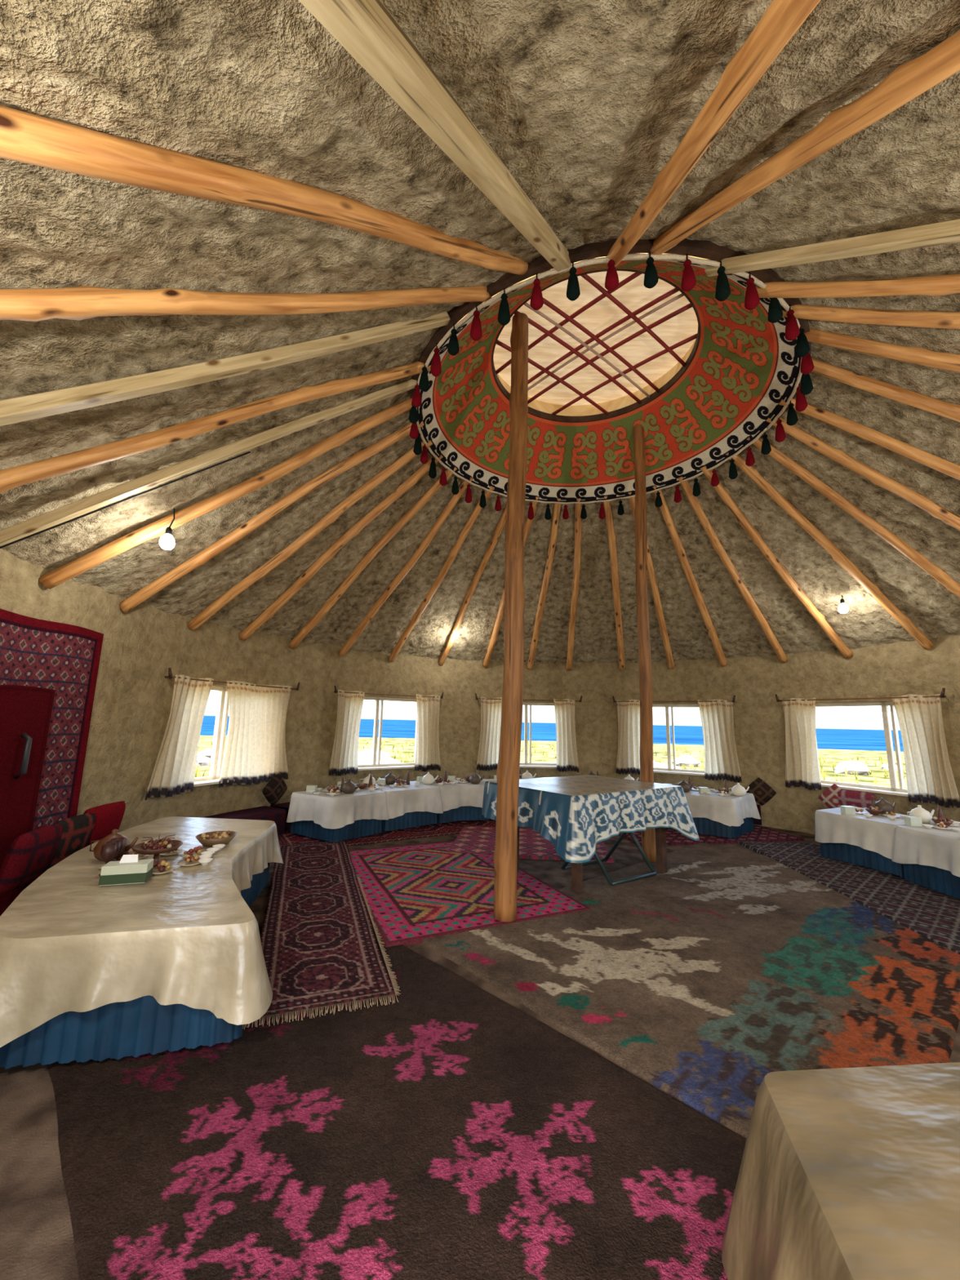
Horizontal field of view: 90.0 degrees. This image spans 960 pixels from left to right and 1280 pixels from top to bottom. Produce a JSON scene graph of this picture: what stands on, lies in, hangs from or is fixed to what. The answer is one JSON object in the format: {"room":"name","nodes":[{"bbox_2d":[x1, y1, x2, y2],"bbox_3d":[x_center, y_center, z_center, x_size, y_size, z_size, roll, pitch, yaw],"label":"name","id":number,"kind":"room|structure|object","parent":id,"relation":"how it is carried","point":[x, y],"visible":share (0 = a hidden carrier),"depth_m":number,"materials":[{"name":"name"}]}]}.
{"room":"traditional dwelling","nodes":[
{"label":"traditional dwelling","id":0,"kind":"room"},
{"bbox_2d":[0,548,315,889],"bbox_3d":[-3.373,0.794,4.270,1.540,2.920,7.288,1,-10,0],"label":"wall","id":1,"kind":"structure","parent":0,"point":[132,702],"depth_m":5.33,"materials":[{"name":"paint"}]},
{"bbox_2d":[0,684,55,915],"bbox_3d":[-3.547,1.174,3.303,0.171,1.764,1.377,3,-10,-9],"label":"door","id":2,"kind":"structure","parent":1,"relation":"in","point":[27,709],"depth_m":3.76,"materials":[{"name":"wood"}]},
{"bbox_2d":[0,608,103,830],"bbox_3d":[-3.613,0.753,3.491,0.111,2.034,2.181,3,-10,-8],"label":"wall hanging","id":3,"kind":"object","parent":1,"relation":"attached to","point":[60,657],"depth_m":4.21},
{"bbox_2d":[193,685,235,786],"bbox_3d":[-3.475,1.264,6.496,0.285,1.270,1.531,-3,-10,22],"label":"window","id":4,"kind":"structure","parent":1,"relation":"in","point":[222,708],"depth_m":6.53,"materials":[{"name":"white paint"}]},
{"bbox_2d":[144,667,299,799],"bbox_3d":[-3.328,1.210,6.384,0.251,1.470,2.231,-2,-10,21],"label":"curtains","id":5,"kind":"object","parent":1,"relation":"attached to","point":[255,751],"visible":1,"depth_m":6.44,"materials":[{"name":"fabric"}]},
{"bbox_2d":[0,0,959,663],"bbox_3d":[1.228,-1.308,4.688,10.834,2.478,11.529,1,-10,0],"label":"ceiling","id":6,"kind":"structure","parent":0,"point":[584,103],"depth_m":2.67,"materials":[{"name":"fabric"}]},
{"bbox_2d":[159,508,175,550],"bbox_3d":[-2.680,-0.967,4.140,0.116,0.386,0.116,1,-10,0],"label":"hanging bulb","id":7,"kind":"object","parent":6,"relation":"hanging from","point":[166,541],"visible":1,"depth_m":4.09,"materials":[{"name":"white"}]},
{"bbox_2d":[0,378,417,546],"bbox_3d":[-2.089,-1.549,3.994,3.173,2.176,0.087,4,-10,-17],"label":"beam","id":8,"kind":"structure","parent":6,"relation":"attached to","point":[66,513],"depth_m":3.85,"materials":[{"name":"brown wood"}]},
{"bbox_2d":[0,451,250,548],"bbox_3d":[-2.727,-1.093,3.716,1.640,1.115,0.014,4,-10,-16],"label":"cable","id":9,"kind":"object","parent":8,"relation":"attached to","point":[248,452],"visible":1,"depth_m":3.69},
{"bbox_2d":[0,361,430,493],"bbox_3d":[-1.959,-1.620,3.564,3.264,2.214,0.142,5,-10,-24],"label":"pole","id":10,"kind":"object","parent":6,"relation":"attached to","point":[14,477],"visible":0.97,"depth_m":3.43,"materials":[{"name":"brown wood"}]},
{"bbox_2d":[0,311,450,426],"bbox_3d":[-1.736,-1.706,3.014,3.260,2.186,0.092,6,-11,-26],"label":"beam","id":11,"kind":"structure","parent":6,"relation":"attached to","point":[24,408],"depth_m":2.95,"materials":[{"name":"brown wood"}]},
{"bbox_2d":[39,398,422,589],"bbox_3d":[-2.165,-1.461,4.482,3.140,2.214,0.131,3,-10,-8],"label":"pole","id":12,"kind":"object","parent":6,"relation":"attached to","point":[86,562],"visible":0.98,"depth_m":4.37,"materials":[{"name":"brown wood"}]},
{"bbox_2d":[0,285,491,321],"bbox_3d":[-1.354,-1.779,2.525,3.454,2.212,0.141,8,-12,-35],"label":"pole","id":13,"kind":"object","parent":6,"relation":"attached to","point":[82,302],"visible":0.99,"depth_m":2.42,"materials":[{"name":"brown wood"}]},
{"bbox_2d":[0,105,528,275],"bbox_3d":[-0.901,-1.859,2.027,0.149,2.224,3.500,-8,-13,43],"label":"pole","id":14,"kind":"object","parent":6,"relation":"attached to","point":[25,137],"visible":0.96,"depth_m":1.80,"materials":[{"name":"brown wood"}]},
{"bbox_2d":[119,421,423,613],"bbox_3d":[-2.190,-1.355,5.118,3.119,2.218,0.139,1,-10,3],"label":"pole","id":15,"kind":"object","parent":6,"relation":"attached to","point":[202,557],"visible":0.98,"depth_m":5.07,"materials":[{"name":"brown wood"}]},
{"bbox_2d":[186,440,432,630],"bbox_3d":[-2.094,-1.246,5.779,3.136,2.219,0.129,-1,-10,14],"label":"pole","id":16,"kind":"object","parent":6,"relation":"attached to","point":[366,488],"visible":0.97,"depth_m":5.74,"materials":[{"name":"brown wood"}]},
{"bbox_2d":[238,454,443,640],"bbox_3d":[-1.920,-1.155,6.324,3.153,2.210,0.149,-3,-10,24],"label":"pole","id":17,"kind":"object","parent":6,"relation":"attached to","point":[416,476],"visible":0.95,"depth_m":6.29,"materials":[{"name":"brown wood"}]},
{"bbox_2d":[288,466,457,648],"bbox_3d":[-1.640,-1.062,6.839,3.167,2.207,0.130,-5,-12,33],"label":"pole","id":18,"kind":"object","parent":6,"relation":"attached to","point":[436,486],"visible":0.96,"depth_m":6.78,"materials":[{"name":"brown wood"}]},
{"bbox_2d":[337,476,473,656],"bbox_3d":[-1.240,-0.965,7.326,3.181,2.214,0.139,-8,-13,44],"label":"pole","id":19,"kind":"object","parent":6,"relation":"attached to","point":[462,488],"visible":0.96,"depth_m":7.20,"materials":[{"name":"brown wood"}]},
{"bbox_2d":[298,0,572,274],"bbox_3d":[-0.227,-1.905,1.643,0.129,2.210,3.663,-4,-11,27],"label":"beam","id":20,"kind":"structure","parent":6,"relation":"attached to","point":[366,29],"depth_m":1.66,"materials":[{"name":"brown wood"}]},
{"bbox_2d":[388,486,494,662],"bbox_3d":[-0.737,-0.879,7.743,0.135,2.211,3.201,8,-11,-33],"label":"pole","id":21,"kind":"object","parent":6,"relation":"attached to","point":[453,553],"visible":0.97,"depth_m":7.57,"materials":[{"name":"brown wood"}]},
{"bbox_2d":[438,504,506,665],"bbox_3d":[-0.123,-0.820,8.086,0.126,2.206,3.219,5,-10,-22],"label":"pole","id":22,"kind":"object","parent":6,"relation":"attached to","point":[501,523],"visible":0.89,"depth_m":7.98,"materials":[{"name":"brown wood"}]},
{"bbox_2d":[452,631,458,638],"bbox_3d":[-0.437,-0.144,8.704,0.116,0.238,0.116,1,-10,0],"label":"hanging bulb","id":23,"kind":"object","parent":22,"relation":"hanging from","point":[455,634],"visible":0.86,"depth_m":8.65,"materials":[{"name":"white"}]},
{"bbox_2d":[482,497,538,667],"bbox_3d":[0.457,-0.776,8.267,0.138,2.208,3.236,3,-10,-11],"label":"pole","id":24,"kind":"object","parent":6,"relation":"attached to","point":[528,523],"visible":0.59,"depth_m":8.63,"materials":[{"name":"brown wood"}]},
{"bbox_2d":[526,498,560,669],"bbox_3d":[1.088,-0.750,8.345,0.138,2.216,3.245,1,-10,-2],"label":"pole","id":25,"kind":"object","parent":6,"relation":"attached to","point":[539,615],"visible":0.96,"depth_m":8.09,"materials":[{"name":"brown wood"}]},
{"bbox_2d":[566,498,582,670],"bbox_3d":[1.628,-0.739,8.315,0.134,2.215,3.250,0,-10,7],"label":"pole","id":26,"kind":"object","parent":6,"relation":"attached to","point":[578,506],"visible":0.98,"depth_m":8.02,"materials":[{"name":"brown wood"}]},
{"bbox_2d":[408,237,813,519],"bbox_3d":[1.206,-2.676,5.183,3.861,1.346,3.860,-1,-10,15],"label":"ring","id":27,"kind":"object","parent":6,"relation":"attached to","point":[670,348],"visible":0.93,"depth_m":5.26,"materials":[{"name":"fabric"}]},
{"bbox_2d":[744,274,959,297],"bbox_3d":[3.392,-1.729,2.227,3.745,2.216,0.133,-7,-13,40],"label":"pole","id":28,"kind":"object","parent":27,"relation":"attached to","point":[938,285],"visible":0.91,"depth_m":3.09,"materials":[{"name":"brown wood"}]},
{"bbox_2d":[603,496,625,670],"bbox_3d":[2.316,-0.755,8.157,0.136,2.218,3.257,-2,-10,19],"label":"pole","id":29,"kind":"object","parent":6,"relation":"attached to","point":[611,536],"visible":0.99,"depth_m":7.92,"materials":[{"name":"brown wood"}]},
{"bbox_2d":[628,492,674,669],"bbox_3d":[2.878,-0.785,7.903,0.135,2.216,3.257,-4,-11,29],"label":"pole","id":30,"kind":"object","parent":6,"relation":"attached to","point":[659,611],"visible":0.79,"depth_m":8.05,"materials":[{"name":"brown wood"}]},
{"bbox_2d":[652,485,727,666],"bbox_3d":[3.381,-0.835,7.561,0.140,2.213,3.262,-7,-12,39],"label":"pole","id":31,"kind":"object","parent":6,"relation":"attached to","point":[712,633],"visible":0.94,"depth_m":7.48,"materials":[{"name":"brown wood"}]},
{"bbox_2d":[605,0,820,266],"bbox_3d":[0.976,-1.926,1.331,0.156,2.228,3.805,2,-10,-2],"label":"pole","id":32,"kind":"object","parent":6,"relation":"attached to","point":[782,19],"visible":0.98,"depth_m":1.83,"materials":[{"name":"brown wood"}]},
{"bbox_2d":[677,476,787,662],"bbox_3d":[3.819,-0.897,7.120,3.256,2.207,0.145,9,-12,-39],"label":"pole","id":33,"kind":"object","parent":6,"relation":"attached to","point":[687,491],"visible":0.99,"depth_m":7.03,"materials":[{"name":"brown wood"}]},
{"bbox_2d":[700,466,853,657],"bbox_3d":[4.161,-0.968,6.617,3.245,2.206,0.133,7,-11,-29],"label":"pole","id":34,"kind":"object","parent":6,"relation":"attached to","point":[722,491],"visible":0.94,"depth_m":6.56,"materials":[{"name":"brown wood"}]},
{"bbox_2d":[647,30,959,254],"bbox_3d":[1.777,-1.914,1.363,0.149,2.215,3.811,5,-10,-19],"label":"pole","id":35,"kind":"object","parent":6,"relation":"attached to","point":[912,78],"visible":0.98,"depth_m":2.04,"materials":[{"name":"brown wood"}]},
{"bbox_2d":[725,453,933,649],"bbox_3d":[4.439,-1.077,6.004,3.230,2.210,0.139,4,-10,-18],"label":"pole","id":36,"kind":"object","parent":6,"relation":"attached to","point":[837,556],"visible":0.96,"depth_m":5.99,"materials":[{"name":"brown wood"}]},
{"bbox_2d":[704,218,959,276],"bbox_3d":[2.926,-1.799,1.888,0.107,2.187,3.842,10,-13,-42],"label":"beam","id":37,"kind":"structure","parent":6,"relation":"attached to","point":[948,232],"depth_m":2.78,"materials":[{"name":"brown wood"}]},
{"bbox_2d":[837,595,848,613],"bbox_3d":[4.841,-0.477,6.406,0.116,0.248,0.116,1,-10,0],"label":"hanging bulb","id":38,"kind":"object","parent":6,"relation":"hanging from","point":[843,608],"visible":1,"depth_m":6.37,"materials":[{"name":"white"}]},
{"bbox_2d":[746,437,959,598],"bbox_3d":[4.571,-1.177,5.401,3.213,2.221,0.138,3,-10,-8],"label":"pole","id":39,"kind":"object","parent":6,"relation":"attached to","point":[936,572],"visible":0.94,"depth_m":5.36,"materials":[{"name":"brown wood"}]},
{"bbox_2d":[765,417,959,530],"bbox_3d":[4.599,-1.271,4.820,3.214,2.207,0.150,1,-10,3],"label":"pole","id":40,"kind":"object","parent":6,"relation":"attached to","point":[877,478],"visible":0.94,"depth_m":4.89,"materials":[{"name":"brown wood"}]},
{"bbox_2d":[778,398,959,479],"bbox_3d":[4.548,-1.361,4.250,3.259,2.213,0.147,-1,-10,12],"label":"pole","id":41,"kind":"object","parent":6,"relation":"attached to","point":[946,467],"visible":0.87,"depth_m":4.46,"materials":[{"name":"brown wood"}]},
{"bbox_2d":[782,304,959,328],"bbox_3d":[3.779,-1.663,2.563,3.570,2.209,0.138,-6,-12,35],"label":"pole","id":42,"kind":"object","parent":6,"relation":"attached to","point":[930,319],"visible":0.94,"depth_m":3.36,"materials":[{"name":"brown wood"}]},
{"bbox_2d":[804,328,959,373],"bbox_3d":[4.173,-1.570,3.111,3.423,2.211,0.152,-3,-11,25],"label":"pole","id":43,"kind":"object","parent":6,"relation":"attached to","point":[921,356],"visible":0.94,"depth_m":3.67,"materials":[{"name":"brown wood"}]},
{"bbox_2d":[811,357,959,422],"bbox_3d":[4.409,-1.470,3.632,3.305,2.215,0.121,-2,-10,17],"label":"pole","id":44,"kind":"object","parent":6,"relation":"attached to","point":[947,410],"visible":0.94,"depth_m":4.02,"materials":[{"name":"brown wood"}]},
{"bbox_2d":[0,824,959,1279],"bbox_3d":[1.150,2.395,4.061,10.502,0.120,11.200,1,-10,0],"label":"floor","id":45,"kind":"structure","parent":0,"point":[37,1242],"depth_m":1.82,"materials":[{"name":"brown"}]},
{"bbox_2d":[24,805,285,888],"bbox_3d":[-3.312,2.281,5.378,0.676,0.320,3.036,-1,-10,12],"label":"cushioned bench","id":46,"kind":"object","parent":45,"relation":"on","point":[276,815],"visible":0.14,"depth_m":6.44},
{"bbox_2d":[0,823,62,894],"bbox_3d":[-3.334,1.608,3.564,0.182,0.411,0.500,3,-10,-13],"label":"bolster cushion","id":47,"kind":"object","parent":46,"relation":"on","point":[32,853],"visible":0.98,"depth_m":3.45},
{"bbox_2d":[48,812,96,868],"bbox_3d":[-3.401,1.663,3.956,0.188,0.411,0.500,3,-10,-10],"label":"bolster cushion","id":48,"kind":"object","parent":46,"relation":"on","point":[77,831],"visible":0.68,"depth_m":3.92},
{"bbox_2d":[83,800,125,845],"bbox_3d":[-3.454,1.699,4.354,0.181,0.411,0.500,2,-10,-2],"label":"bolster cushion","id":49,"kind":"object","parent":46,"relation":"on","point":[109,816],"visible":0.48,"depth_m":4.34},
{"bbox_2d":[262,773,287,805],"bbox_3d":[-2.916,2.129,6.830,0.166,0.447,0.450,-2,-10,16],"label":"bolster cushion","id":50,"kind":"object","parent":46,"relation":"on","point":[276,788],"visible":1,"depth_m":6.76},
{"bbox_2d":[253,840,395,1022],"bbox_3d":[-1.492,2.308,4.358,0.822,0.040,3.700,5,-10,-19],"label":"runner rug","id":51,"kind":"object","parent":45,"relation":"on","point":[318,943],"visible":0.94,"depth_m":3.47,"materials":[{"name":"carpet"}]},
{"bbox_2d":[46,926,746,1279],"bbox_3d":[-0.069,1.894,1.651,5.200,0.012,1.952,-8,-13,44],"label":"rug","id":52,"kind":"object","parent":45,"relation":"on","point":[445,1131],"visible":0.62,"depth_m":1.77,"materials":[{"name":"carpet"}]},
{"bbox_2d":[0,816,283,1068],"bbox_3d":[-2.290,1.867,3.558,1.527,0.549,3.273,5,-10,-20],"label":"banquet table","id":53,"kind":"object","parent":52,"relation":"on","point":[172,961],"visible":0.87,"depth_m":2.29,"materials":[{"name":"fabric"}]},
{"bbox_2d":[100,837,124,864],"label":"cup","id":54,"kind":"object","parent":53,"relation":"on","point":[112,849],"depth_m":3.11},
{"bbox_2d":[88,828,138,861],"bbox_3d":[-2.609,1.456,3.425,0.256,0.202,0.228,-7,-13,41],"label":"teapot","id":55,"kind":"object","parent":53,"relation":"on","point":[127,846],"visible":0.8,"depth_m":3.40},
{"bbox_2d":[98,854,153,886],"bbox_3d":[-2.169,1.403,2.957,0.243,0.160,0.123,4,-10,-17],"label":"tissue box","id":56,"kind":"object","parent":53,"relation":"on","point":[130,869],"visible":1,"depth_m":2.91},
{"bbox_2d":[198,844,225,865],"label":"cup","id":57,"kind":"object","parent":53,"relation":"on","point":[205,858],"depth_m":3.48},
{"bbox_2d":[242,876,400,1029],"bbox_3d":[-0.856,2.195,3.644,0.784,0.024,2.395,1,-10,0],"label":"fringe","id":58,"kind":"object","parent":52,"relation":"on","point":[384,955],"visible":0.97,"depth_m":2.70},
{"bbox_2d":[721,1062,959,1279],"bbox_3d":[2.058,1.522,1.033,3.229,0.572,1.551,3,-10,-12],"label":"banquet table","id":59,"kind":"object","parent":52,"relation":"on","point":[845,1173],"visible":1,"depth_m":1.16,"materials":[{"name":"fabric"}]},
{"bbox_2d":[277,818,519,846],"bbox_3d":[-1.031,2.805,7.164,3.800,0.014,1.228,7,-11,-30],"label":"carpet","id":60,"kind":"object","parent":45,"relation":"on","point":[454,827],"visible":0.38,"depth_m":6.73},
{"bbox_2d":[286,786,388,842],"bbox_3d":[-1.935,2.413,6.727,0.997,0.553,1.177,-6,-12,37],"label":"banquet table","id":61,"kind":"object","parent":60,"relation":"on","point":[342,816],"visible":0.95,"depth_m":6.39,"materials":[{"name":"fabric"}]},
{"bbox_2d":[306,777,360,795],"bbox_3d":[-2.032,2.015,6.653,0.612,0.200,0.611,8,-12,-37],"label":"tea set","id":62,"kind":"object","parent":61,"relation":"on","point":[348,787],"visible":1,"depth_m":6.61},
{"bbox_2d":[337,773,383,791],"bbox_3d":[-1.758,2.096,7.098,0.625,0.200,0.627,6,-11,-27],"label":"tea set","id":63,"kind":"object","parent":61,"relation":"on","point":[370,782],"visible":0.63,"depth_m":7.13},
{"bbox_2d":[355,781,443,831],"bbox_3d":[-1.239,2.547,7.436,1.243,0.554,0.992,8,-12,-36],"label":"banquet table","id":64,"kind":"object","parent":60,"relation":"on","point":[413,806],"visible":0.59,"depth_m":7.11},
{"bbox_2d":[377,771,419,787],"bbox_3d":[-1.255,2.187,7.571,0.636,0.200,0.611,-7,-13,40],"label":"tea set","id":65,"kind":"object","parent":64,"relation":"on","point":[389,779],"visible":1,"depth_m":7.58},
{"bbox_2d":[431,779,489,823],"bbox_3d":[-0.378,2.656,7.974,1.205,0.553,0.944,5,-10,-22],"label":"banquet table","id":66,"kind":"object","parent":60,"relation":"on","point":[460,801],"visible":0.53,"depth_m":7.60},
{"bbox_2d":[417,769,457,785],"bbox_3d":[-0.694,2.257,7.915,0.643,0.200,0.612,8,-12,-35],"label":"tea set","id":67,"kind":"object","parent":66,"relation":"on","point":[428,779],"visible":0.98,"depth_m":7.78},
{"bbox_2d":[448,768,488,783],"bbox_3d":[-0.200,2.308,8.158,0.684,0.200,0.618,1,-10,0],"label":"tea set","id":68,"kind":"object","parent":66,"relation":"on","point":[474,778],"visible":0.96,"depth_m":7.94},
{"bbox_3d":[0.574,2.728,8.280,1.275,0.553,1.011,1,-10,0],"label":"banquet table","id":69,"kind":"object","parent":60,"relation":"on","visible":0},
{"bbox_2d":[493,768,536,780],"bbox_3d":[0.608,2.355,8.334,0.617,0.200,0.611,-8,-13,42],"label":"tea set","id":70,"kind":"object","parent":69,"relation":"on","point":[526,775],"visible":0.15,"depth_m":8.33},
{"bbox_2d":[348,840,591,946],"bbox_3d":[-0.399,2.431,4.920,1.821,0.030,2.600,6,-11,-24],"label":"rug","id":71,"kind":"object","parent":45,"relation":"on","point":[415,893],"visible":0.92,"depth_m":4.43,"materials":[{"name":"carpet"}]},
{"bbox_2d":[493,312,528,921],"bbox_3d":[0.299,-0.448,4.300,0.212,5.472,0.208,8,-10,-33],"label":"support post","id":72,"kind":"object","parent":71,"relation":"on","point":[505,854],"visible":1,"depth_m":4.16,"materials":[{"name":"wood"}]},
{"bbox_2d":[270,802,761,832],"bbox_3d":[0.676,2.838,8.179,7.722,0.320,2.172,2,-10,-7],"label":"cushioned bench","id":73,"kind":"object","parent":45,"relation":"on","point":[285,806],"visible":0.02,"depth_m":7.17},
{"bbox_2d":[745,777,776,805],"bbox_3d":[4.495,2.431,7.698,0.447,0.447,0.170,-4,-11,28],"label":"bolster cushion","id":74,"kind":"object","parent":73,"relation":"on","point":[762,793],"visible":0.96,"depth_m":7.64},
{"bbox_2d":[448,825,615,862],"bbox_3d":[0.665,2.706,6.435,2.000,0.036,1.517,0,-10,6],"label":"patterned rug","id":75,"kind":"object","parent":45,"relation":"on","point":[471,839],"visible":0.46,"depth_m":6.19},
{"bbox_2d":[422,842,959,1138],"bbox_3d":[2.194,2.346,4.074,4.722,0.022,2.750,10,-13,-41],"label":"rug","id":76,"kind":"object","parent":45,"relation":"on","point":[717,972],"visible":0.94,"depth_m":3.08,"materials":[{"name":"carpet"}]},
{"bbox_2d":[481,774,699,892],"bbox_3d":[1.181,2.051,5.293,1.992,0.905,1.546,7,-11,-33],"label":"display table","id":77,"kind":"object","parent":76,"relation":"on","point":[575,813],"visible":0.89,"depth_m":4.81,"materials":[{"name":"fabric"}]},
{"bbox_2d":[632,423,656,862],"bbox_3d":[2.007,-0.137,5.926,0.186,5.481,0.521,-1,-10,12],"label":"support post","id":78,"kind":"object","parent":76,"relation":"on","point":[646,751],"visible":0.84,"depth_m":5.86,"materials":[{"name":"wood"}]},
{"bbox_2d":[618,825,804,846],"bbox_3d":[3.324,2.875,7.082,2.600,0.030,0.926,3,-10,-11],"label":"rug","id":79,"kind":"object","parent":45,"relation":"on","point":[760,833],"visible":0.4,"depth_m":6.87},
{"bbox_2d":[684,787,760,838],"bbox_3d":[3.560,2.639,7.384,1.146,0.553,1.061,-7,-13,41],"label":"banquet table","id":80,"kind":"object","parent":79,"relation":"on","point":[731,816],"visible":0.62,"depth_m":7.01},
{"bbox_2d":[666,776,709,792],"bbox_3d":[3.279,2.300,7.681,0.666,0.200,0.610,1,-10,0],"label":"tea set","id":81,"kind":"object","parent":80,"relation":"on","point":[686,787],"visible":0.62,"depth_m":7.47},
{"bbox_2d":[697,779,749,796],"bbox_3d":[3.711,2.257,7.372,0.682,0.200,0.599,1,-10,0],"label":"tea set","id":82,"kind":"object","parent":80,"relation":"on","point":[737,790],"visible":1,"depth_m":7.20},
{"bbox_3d":[2.810,2.704,7.877,1.282,0.548,1.194,1,-10,0],"label":"banquet table","id":83,"kind":"object","parent":79,"relation":"on","visible":0},
{"bbox_2d":[624,774,638,780],"bbox_3d":[2.730,2.339,7.977,0.645,0.200,0.596,7,-11,-33],"label":"tea set","id":84,"kind":"object","parent":83,"relation":"on","point":[628,777],"visible":0.06,"depth_m":8.03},
{"bbox_2d":[737,840,959,954],"bbox_3d":[3.999,2.481,4.688,1.028,0.036,4.000,1,-10,3],"label":"patterned rug","id":85,"kind":"object","parent":45,"relation":"on","point":[935,916],"visible":0.94,"depth_m":4.72,"materials":[{"name":"carpet"}]},
{"bbox_2d":[814,806,936,877],"bbox_3d":[4.771,2.383,5.731,0.996,0.549,1.251,4,-10,-17],"label":"banquet table","id":86,"kind":"object","parent":85,"relation":"on","point":[859,839],"visible":0.53,"depth_m":5.58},
{"bbox_2d":[840,795,909,819],"bbox_3d":[4.766,2.017,5.822,0.645,0.200,0.608,-6,-12,35],"label":"tea set","id":87,"kind":"object","parent":86,"relation":"on","point":[883,807],"visible":0.97,"depth_m":5.82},
{"bbox_2d":[891,823,959,898],"bbox_3d":[4.968,2.219,4.732,1.069,0.551,1.296,1,-10,0],"label":"banquet table","id":88,"kind":"object","parent":45,"relation":"on","point":[930,858],"visible":0.96,"depth_m":4.82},
{"bbox_2d":[903,804,959,832],"bbox_3d":[5.000,1.917,5.200,0.612,0.200,0.611,-8,-13,42],"label":"tea set","id":89,"kind":"object","parent":88,"relation":"on","point":[918,815],"visible":1,"depth_m":5.21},
{"bbox_3d":[5.521,2.340,4.636,1.065,0.320,4.517,1,-10,0],"label":"cushioned bench","id":90,"kind":"object","parent":45,"relation":"on","visible":0},
{"bbox_2d":[818,783,843,808],"bbox_3d":[5.096,2.280,6.853,0.166,0.447,0.451,8,-12,-35],"label":"bolster cushion","id":91,"kind":"object","parent":90,"relation":"on","point":[829,797],"visible":0.59,"depth_m":6.85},
{"bbox_2d":[837,789,876,808],"bbox_3d":[5.215,2.297,6.638,0.185,0.411,0.500,6,-11,-26],"label":"bolster cushion","id":92,"kind":"object","parent":90,"relation":"on","point":[846,797],"visible":0.38,"depth_m":6.60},
{"bbox_3d":[1.923,2.736,8.179,1.215,0.547,1.076,1,-10,0],"label":"banquet table","id":93,"kind":"object","parent":45,"relation":"on","visible":0},
{"bbox_2d":[586,770,599,776],"bbox_3d":[1.959,2.376,8.294,0.612,0.200,0.613,8,-12,-34],"label":"tea set","id":94,"kind":"object","parent":93,"relation":"on","point":[591,772],"visible":0.08,"depth_m":8.47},
{"bbox_2d":[303,643,768,826],"bbox_3d":[0.943,1.659,8.852,7.955,2.920,2.026,2,-10,-3],"label":"wall","id":95,"kind":"structure","parent":0,"point":[596,717],"depth_m":9.10,"materials":[{"name":"paint"}]},
{"bbox_2d":[328,685,444,776],"bbox_3d":[-1.621,1.609,8.531,2.123,1.470,0.243,8,-12,-35],"label":"curtains","id":96,"kind":"object","parent":95,"relation":"attached to","point":[344,756],"visible":1,"depth_m":8.23,"materials":[{"name":"fabric"}]},
{"bbox_2d":[357,696,417,770],"bbox_3d":[-1.732,1.670,8.678,1.531,1.270,0.285,8,-12,-35],"label":"window","id":97,"kind":"structure","parent":95,"relation":"in","point":[373,766],"depth_m":8.71,"materials":[{"name":"white paint"}]},
{"bbox_2d":[475,693,582,772],"bbox_3d":[0.944,1.810,9.402,2.123,1.470,0.241,2,-10,-3],"label":"curtains","id":98,"kind":"object","parent":95,"relation":"attached to","point":[491,708],"visible":0.85,"depth_m":9.36,"materials":[{"name":"fabric"}]},
{"bbox_2d":[520,702,556,768],"bbox_3d":[0.933,1.879,9.582,1.531,1.270,0.285,2,-10,-3],"label":"window","id":99,"kind":"structure","parent":95,"relation":"in","point":[525,764],"depth_m":9.63,"materials":[{"name":"white paint"}]},
{"bbox_2d":[612,695,742,782],"bbox_3d":[3.537,1.762,8.793,2.131,1.470,0.256,-4,-11,29],"label":"curtains","id":100,"kind":"object","parent":95,"relation":"attached to","point":[721,758],"visible":0.89,"depth_m":8.49,"materials":[{"name":"fabric"}]},
{"bbox_2d":[652,703,704,775],"bbox_3d":[3.623,1.828,8.950,1.531,1.270,0.285,-4,-11,29],"label":"window","id":101,"kind":"structure","parent":95,"relation":"in","point":[669,770],"depth_m":9.02,"materials":[{"name":"white paint"}]},
{"bbox_2d":[195,735,906,789],"bbox_3d":[0.945,2.629,4.630,124.800,0.001,88.000,1,-10,0],"label":"ground","id":102,"kind":"structure","parent":0,"point":[839,755],"depth_m":29.05,"materials":[{"name":"sand"}]},
{"bbox_2d":[195,748,897,782],"bbox_3d":[-0.361,4.275,16.482,41.979,0.853,20.608,1,-10,0],"label":"rocks","id":103,"kind":"object","parent":102,"relation":"on","point":[365,757],"visible":0.13,"depth_m":19.12},
{"bbox_2d":[195,738,906,788],"bbox_3d":[1.554,5.247,21.381,66.558,0.450,34.387,1,-10,0],"label":"grass","id":104,"kind":"structure","parent":102,"relation":"on","point":[211,743],"depth_m":22.37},
{"bbox_2d":[755,634,959,834],"bbox_3d":[5.595,1.018,4.483,1.713,2.920,7.682,1,-10,0],"label":"wall","id":105,"kind":"structure","parent":0,"point":[899,668],"depth_m":7.17,"materials":[{"name":"paint"}]},
{"bbox_2d":[815,701,908,796],"bbox_3d":[5.587,1.536,6.980,0.285,1.270,1.531,6,-11,-28],"label":"window","id":106,"kind":"structure","parent":105,"relation":"in","point":[893,789],"depth_m":6.80,"materials":[{"name":"white paint"}]},
{"bbox_2d":[775,688,959,808],"bbox_3d":[5.421,1.480,6.898,0.242,1.470,2.122,6,-11,-28],"label":"curtains","id":107,"kind":"object","parent":105,"relation":"attached to","point":[930,778],"visible":1,"depth_m":6.33,"materials":[{"name":"fabric"}]},
{"label":"outside","id":108,"kind":"structure","parent":0,"visible":0},
{"bbox_2d":[200,715,903,751],"bbox_3d":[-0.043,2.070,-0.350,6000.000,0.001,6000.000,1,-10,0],"label":"sea water","id":109,"kind":"structure","parent":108,"point":[827,739],"depth_m":101.01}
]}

